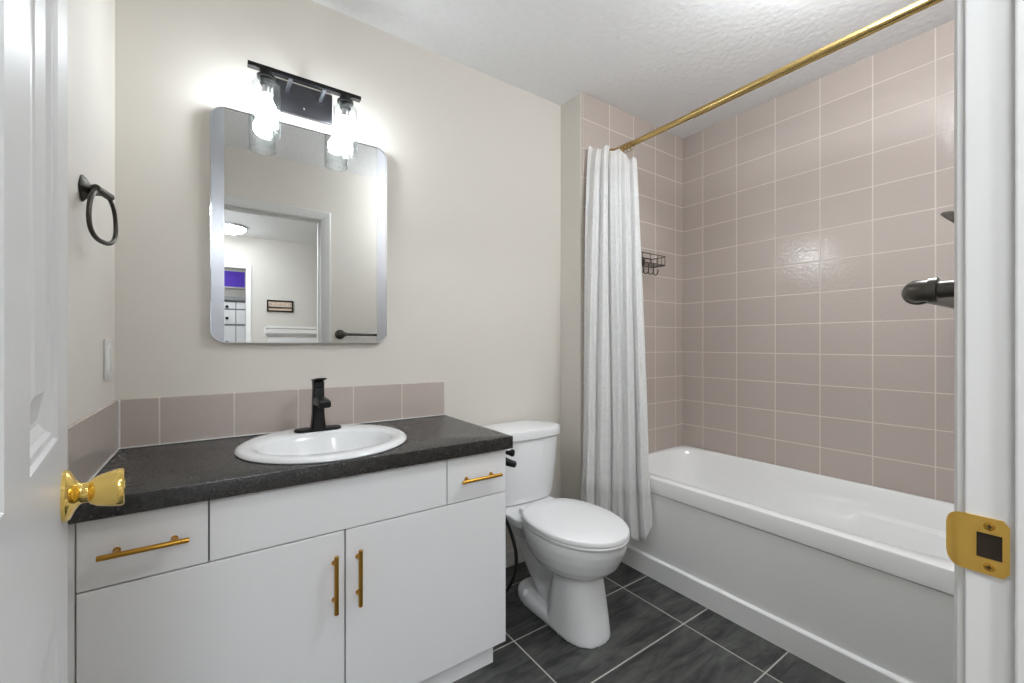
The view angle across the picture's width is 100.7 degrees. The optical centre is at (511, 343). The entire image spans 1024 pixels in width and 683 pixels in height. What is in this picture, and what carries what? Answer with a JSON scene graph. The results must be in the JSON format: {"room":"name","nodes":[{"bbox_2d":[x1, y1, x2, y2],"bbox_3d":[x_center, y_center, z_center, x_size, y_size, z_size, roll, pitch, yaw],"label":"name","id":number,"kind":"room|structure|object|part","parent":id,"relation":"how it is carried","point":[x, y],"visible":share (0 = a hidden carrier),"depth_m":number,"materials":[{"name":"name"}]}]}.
{"room":"bathroom","nodes":[
{"label":"bathroom","id":0,"kind":"room"},
{"bbox_2d":[68,0,114,425],"bbox_3d":[-0.790,-0.096,0.582,0.120,2.435,1.678,0,0,-35],"label":"wall","id":1,"kind":"structure","parent":0,"point":[91,23],"depth_m":1.04,"materials":[{"name":"paint"}]},
{"bbox_2d":[78,175,117,245],"bbox_3d":[-0.955,-0.309,0.974,0.058,0.159,0.129,0,0,-35],"label":"towel ring","id":2,"kind":"object","parent":1,"relation":"attached to","point":[88,191],"visible":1,"depth_m":0.97,"materials":[{"name":"black metal"}]},
{"bbox_3d":[-0.957,-0.352,0.976,0.043,0.025,0.068,0,0,-22],"label":"post","id":3,"kind":"part","parent":2,"relation":"part of","materials":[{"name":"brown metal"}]},
{"bbox_2d":[104,339,110,380],"bbox_3d":[-1.143,0.045,1.201,0.008,0.117,0.072,0,0,-35],"label":"light switch","id":4,"kind":"object","parent":1,"relation":"attached to","point":[107,342],"visible":1,"depth_m":1.19,"materials":[{"name":"plastic"}]},
{"bbox_2d":[115,0,560,548],"bbox_3d":[-0.559,-0.096,1.839,1.937,2.435,0.120,0,0,-35],"label":"wall","id":5,"kind":"structure","parent":0,"point":[473,156],"depth_m":1.76,"materials":[{"name":"paint"}]},
{"bbox_2d":[68,381,444,482],"bbox_3d":[-0.610,0.248,1.398,1.107,0.152,0.544,0,0,-35],"label":"backsplash","id":6,"kind":"structure","parent":5,"relation":"attached to","point":[94,439],"depth_m":1.45,"materials":[{"name":"tile"}]},
{"bbox_2d":[210,106,386,342],"bbox_3d":[-0.772,-0.404,1.599,0.598,0.803,0.029,0,0,-35],"label":"mirror","id":7,"kind":"object","parent":5,"relation":"attached to","point":[298,214],"visible":1,"depth_m":1.56,"materials":[{"name":"silver metal"}]},
{"bbox_2d":[247,60,360,140],"bbox_3d":[-0.749,-0.838,1.545,0.368,0.250,0.144,0,0,-35],"label":"vanity light","id":8,"kind":"object","parent":5,"relation":"attached to","point":[289,98],"visible":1,"depth_m":1.57,"materials":[{"name":"black metal"}]},
{"bbox_2d":[257,68,275,87],"bbox_3d":[-0.838,-0.905,1.448,0.058,0.050,0.058,0,0,-35],"label":"socket","id":9,"kind":"object","parent":8,"relation":"attached to","point":[266,76],"depth_m":1.43,"materials":[{"name":"black metal"}]},
{"bbox_3d":[-0.838,-0.810,1.448,0.061,0.088,0.061,0,0,-35],"label":"bulb","id":10,"kind":"part","parent":8,"relation":"part of","materials":[{"name":"white glass"}]},
{"bbox_3d":[-0.838,-0.867,1.448,0.027,0.030,0.027,0,0,-35],"label":"bulb","id":11,"kind":"part","parent":8,"relation":"part of","materials":[{"name":"white glass"}]},
{"bbox_3d":[-0.799,-0.929,1.521,0.012,0.012,0.088,0,0,-35],"label":"arm","id":12,"kind":"part","parent":8,"relation":"part of","materials":[{"name":"metal"}]},
{"bbox_3d":[-0.784,-0.907,1.596,0.200,0.113,0.020,0,0,-35],"label":"plate","id":13,"kind":"part","parent":8,"relation":"part of","materials":[{"name":"black metal"}]},
{"bbox_3d":[-0.709,-0.929,1.584,0.012,0.012,0.088,0,0,-35],"label":"arm","id":14,"kind":"part","parent":8,"relation":"part of","materials":[{"name":"metal"}]},
{"bbox_2d":[337,94,353,110],"bbox_3d":[-0.627,-0.905,1.595,0.058,0.050,0.058,0,0,-35],"label":"socket","id":15,"kind":"object","parent":8,"relation":"attached to","point":[345,101],"depth_m":1.58,"materials":[{"name":"black metal"}]},
{"bbox_3d":[-0.627,-0.810,1.595,0.061,0.088,0.061,0,0,-35],"label":"bulb","id":16,"kind":"part","parent":8,"relation":"part of","materials":[{"name":"white glass"}]},
{"bbox_3d":[-0.627,-0.867,1.595,0.027,0.030,0.027,0,0,-35],"label":"bulb","id":17,"kind":"part","parent":8,"relation":"part of","materials":[{"name":"white glass"}]},
{"bbox_2d":[506,546,523,567],"bbox_3d":[-0.021,1.079,2.134,0.717,0.085,0.012,0,0,-35],"label":"baseboard","id":18,"kind":"structure","parent":5,"relation":"attached to","point":[510,558],"depth_m":2.14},
{"bbox_2d":[561,92,581,499],"bbox_3d":[0.703,-0.096,2.624,1.031,2.435,0.276,0,0,-35],"label":"wall","id":19,"kind":"structure","parent":0,"point":[571,111],"depth_m":2.27,"materials":[{"name":"paint"}]},
{"bbox_2d":[582,92,682,466],"bbox_3d":[0.729,-0.096,2.469,0.885,2.435,0.008,0,0,-35],"label":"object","id":20,"kind":"structure","parent":19,"relation":"attached to","point":[659,158],"depth_m":2.58,"materials":[{"name":"beige tile"}]},
{"bbox_2d":[641,252,665,275],"bbox_3d":[0.751,-0.447,2.410,0.295,0.119,0.114,0,0,-35],"label":"shower caddy","id":21,"kind":"object","parent":20,"relation":"attached to","point":[642,257],"visible":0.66,"depth_m":2.41,"materials":[{"name":"black metal"}]},
{"bbox_2d":[641,252,665,267],"bbox_3d":[0.748,-0.479,2.414,0.295,0.055,0.098,0,0,-35],"label":"basket","id":22,"kind":"object","parent":21,"relation":"on","point":[643,260],"depth_m":2.43,"materials":[{"name":"black metal"}]},
{"bbox_2d":[312,0,953,138],"bbox_3d":[0.375,-1.363,1.401,2.968,0.100,1.908,0,0,-35],"label":"ceiling","id":23,"kind":"structure","parent":0,"point":[657,62],"depth_m":1.84,"materials":[{"name":"white paint"}]},
{"bbox_2d":[452,561,845,682],"bbox_3d":[0.375,1.151,1.401,2.968,0.060,1.908,0,0,-35],"label":"floor","id":24,"kind":"structure","parent":0,"point":[658,634],"depth_m":1.56,"materials":[{"name":"tile"}]},
{"bbox_2d":[68,450,505,682],"bbox_3d":[-0.606,0.745,1.384,1.095,0.754,0.545,0,0,-35],"label":"vanity cabinet","id":25,"kind":"object","parent":24,"relation":"on","point":[396,575],"visible":0.97,"depth_m":1.13,"materials":[{"name":"white wood"}]},
{"bbox_3d":[-0.821,0.447,0.954,0.223,0.146,0.018,0,0,-35],"label":"drawer","id":26,"kind":"part","parent":25,"relation":"part of","materials":[{"name":"white wood"}]},
{"bbox_3d":[-0.806,0.447,0.933,0.154,0.014,0.034,0,0,-35],"label":"handle","id":27,"kind":"part","parent":25,"relation":"part of","materials":[{"name":"gold metal"}]},
{"bbox_3d":[-0.693,0.788,1.043,0.534,0.528,0.018,0,0,-35],"label":"door","id":28,"kind":"part","parent":25,"relation":"part of","materials":[{"name":"white wood"}]},
{"bbox_2d":[68,415,512,524],"bbox_3d":[-0.608,0.346,1.399,1.111,0.043,0.543,0,0,-35],"label":"countertop","id":29,"kind":"structure","parent":25,"relation":"on","point":[168,475],"depth_m":1.15,"materials":[{"name":"stone"}]},
{"bbox_2d":[294,378,340,432],"bbox_3d":[-0.673,0.216,1.492,0.158,0.192,0.147,0,0,-35],"label":"faucet","id":30,"kind":"object","parent":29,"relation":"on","point":[319,402],"visible":1,"depth_m":1.51,"materials":[{"name":"black metal"}]},
{"bbox_3d":[-0.699,0.307,1.530,0.158,0.009,0.054,0,0,-35],"label":"plate","id":31,"kind":"part","parent":30,"relation":"part of","materials":[{"name":"black metal"}]},
{"bbox_3d":[-0.688,0.140,1.514,0.039,0.040,0.076,0,0,-35],"label":"lever handle","id":32,"kind":"part","parent":30,"relation":"part of","materials":[{"name":"black metal"}]},
{"bbox_3d":[-0.662,0.205,1.477,0.042,0.036,0.110,0,0,-35],"label":"spout","id":33,"kind":"part","parent":30,"relation":"part of","materials":[{"name":"black metal"}]},
{"bbox_2d":[234,424,406,463],"bbox_3d":[-0.607,0.392,1.390,0.508,0.166,0.508,0,0,-35],"label":"sink","id":34,"kind":"object","parent":29,"relation":"in","point":[351,441],"visible":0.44,"depth_m":1.42,"materials":[{"name":"white ceramic"}]},
{"bbox_3d":[-0.482,0.656,1.159,0.014,0.158,0.034,0,0,-35],"label":"handle","id":35,"kind":"part","parent":25,"relation":"part of","materials":[{"name":"gold metal"}]},
{"bbox_3d":[-0.429,0.656,1.196,0.014,0.158,0.034,0,0,-35],"label":"handle","id":36,"kind":"part","parent":25,"relation":"part of","materials":[{"name":"gold metal"}]},
{"bbox_3d":[-0.249,0.788,1.353,0.541,0.528,0.018,0,0,-35],"label":"door","id":37,"kind":"part","parent":25,"relation":"part of","materials":[{"name":"white wood"}]},
{"bbox_3d":[-0.120,0.447,1.443,0.226,0.146,0.018,0,0,-35],"label":"drawer","id":38,"kind":"part","parent":25,"relation":"part of","materials":[{"name":"white wood"}]},
{"bbox_3d":[-0.103,0.449,1.423,0.152,0.014,0.034,0,0,-35],"label":"handle","id":39,"kind":"part","parent":25,"relation":"part of","materials":[{"name":"gold metal"}]},
{"bbox_2d":[506,449,517,593],"bbox_3d":[-0.095,0.716,1.790,0.127,0.654,0.506,0,0,-21],"label":"bidet sprayer","id":40,"kind":"object","parent":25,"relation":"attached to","point":[509,462],"visible":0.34,"depth_m":1.64,"materials":[{"name":"black metal"}]},
{"bbox_2d":[482,420,629,648],"bbox_3d":[0.184,0.758,1.815,0.426,0.728,0.743,0,0,-35],"label":"toilet","id":41,"kind":"object","parent":24,"relation":"on","point":[568,547],"visible":0.94,"depth_m":1.65,"materials":[{"name":"white ceramic"}]},
{"bbox_3d":[0.038,0.416,2.025,0.426,0.044,0.223,0,0,-35],"label":"tank lid","id":42,"kind":"part","parent":41,"relation":"part of","materials":[{"name":"white ceramic"}]},
{"bbox_3d":[0.035,0.587,2.030,0.406,0.296,0.210,0,0,-35],"label":"tank","id":43,"kind":"part","parent":41,"relation":"part of","materials":[{"name":"white ceramic"}]},
{"bbox_3d":[0.171,0.927,1.814,0.354,0.389,0.729,0,0,-35],"label":"bowl","id":44,"kind":"part","parent":41,"relation":"part of","materials":[{"name":"white ceramic"}]},
{"bbox_3d":[0.252,0.724,1.692,0.351,0.013,0.462,0,0,-35],"label":"seat","id":45,"kind":"part","parent":41,"relation":"part of","materials":[{"name":"plastic"}]},
{"bbox_3d":[0.252,0.704,1.692,0.353,0.024,0.463,0,0,-35],"label":"lid","id":46,"kind":"part","parent":41,"relation":"part of","materials":[{"name":"plastic"}]},
{"bbox_2d":[621,445,953,682],"bbox_3d":[1.220,0.883,1.885,0.742,0.476,1.507,0,0,-35],"label":"bathtub","id":47,"kind":"object","parent":24,"relation":"on","point":[852,580],"visible":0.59,"depth_m":1.65,"materials":[{"name":"ceramic"}]},
{"bbox_2d":[649,445,953,594],"bbox_3d":[1.224,0.822,1.888,0.733,0.355,1.507,0,0,-35],"label":"basin","id":48,"kind":"object","parent":47,"relation":"in","point":[738,525],"depth_m":1.77,"materials":[{"name":"ceramic"}]},
{"bbox_3d":[0.890,-0.096,0.664,2.968,2.435,0.110,0,0,-35],"label":"wall","id":49,"kind":"structure","parent":0,"visible":0},
{"bbox_2d":[0,0,124,682],"bbox_3d":[-0.382,0.100,0.334,0.756,2.018,0.158,0,0,44],"label":"door","id":50,"kind":"structure","parent":49,"relation":"in","point":[39,495],"depth_m":0.41,"materials":[{"name":"white wood"}]},
{"bbox_3d":[-0.571,0.201,0.580,0.060,0.067,0.067,0,0,-42],"label":"knob","id":51,"kind":"part","parent":50,"relation":"part of","materials":[{"name":"gold metal"}]},
{"bbox_2d":[901,277,953,308],"bbox_3d":[0.798,-0.070,0.719,0.660,0.072,0.085,0,0,-35],"label":"towel bar","id":52,"kind":"object","parent":49,"relation":"attached to","point":[934,291],"visible":0.38,"depth_m":0.56,"materials":[{"name":"black metal"}]},
{"bbox_2d":[954,0,964,682],"bbox_3d":[0.161,0.070,0.232,0.876,2.103,0.017,0,0,-35],"label":"trim","id":53,"kind":"structure","parent":49,"relation":"attached to","point":[959,5],"depth_m":0.45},
{"bbox_2d":[946,511,1009,578],"bbox_3d":[0.479,0.203,0.436,0.020,0.057,0.045,0,0,-35],"label":"strike plate","id":54,"kind":"object","parent":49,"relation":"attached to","point":[977,543],"visible":1,"depth_m":0.43,"materials":[{"name":"gold metal"}]},
{"bbox_2d":[965,0,1014,682],"bbox_3d":[0.197,0.095,0.181,0.776,2.053,0.112,0,0,-35],"label":"trim","id":55,"kind":"structure","parent":49,"relation":"attached to","point":[989,24],"depth_m":0.42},
{"bbox_2d":[1015,0,1023,682],"bbox_3d":[0.195,0.104,0.183,0.740,2.035,0.038,0,0,-35],"label":"trim","id":56,"kind":"structure","parent":49,"relation":"attached to","point":[1019,4],"depth_m":0.40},
{"bbox_3d":[1.651,-0.096,1.263,0.754,2.435,0.003,0,0,-35],"label":"wall tile","id":57,"kind":"structure","parent":49,"relation":"attached to","visible":0},
{"bbox_2d":[609,0,943,151],"bbox_3d":[0.984,-1.049,1.719,0.052,0.052,1.513,0,0,-35],"label":"curtain rod","id":58,"kind":"object","parent":57,"relation":"attached to","point":[918,6],"visible":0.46,"depth_m":1.57,"materials":[{"name":"gold metal"}]},
{"bbox_2d":[581,141,652,541],"bbox_3d":[0.533,-0.061,2.106,0.350,2.014,0.323,0,0,-35],"label":"shower curtain","id":59,"kind":"object","parent":58,"relation":"hanging from","point":[615,469],"visible":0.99,"depth_m":2.11,"materials":[{"name":"white fabric"}]},
{"bbox_3d":[0.691,-1.049,2.139,0.028,0.028,0.487,0,0,-35],"label":"rod","id":60,"kind":"part","parent":58,"relation":"part of","materials":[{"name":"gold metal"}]},
{"bbox_3d":[1.122,-1.049,1.522,0.033,0.033,1.028,0,0,-35],"label":"rod","id":61,"kind":"part","parent":58,"relation":"part of","materials":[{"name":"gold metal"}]},
{"bbox_2d":[940,211,953,223],"bbox_3d":[1.593,-0.468,1.387,0.100,0.171,0.272,0,0,-35],"label":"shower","id":62,"kind":"object","parent":57,"relation":"attached to","point":[949,215],"visible":0.17,"depth_m":1.45,"materials":[{"name":"black metal"}]},
{"bbox_3d":[1.586,-0.096,2.144,0.132,2.435,1.522,0,0,-35],"label":"wall","id":63,"kind":"structure","parent":0,"visible":0},
{"bbox_2d":[683,20,953,502],"bbox_3d":[1.531,-0.096,2.101,0.008,2.435,1.514,0,0,-35],"label":"wall tile","id":64,"kind":"structure","parent":63,"relation":"attached to","point":[809,210],"depth_m":2.06,"materials":[{"name":"tile"}]}
]}

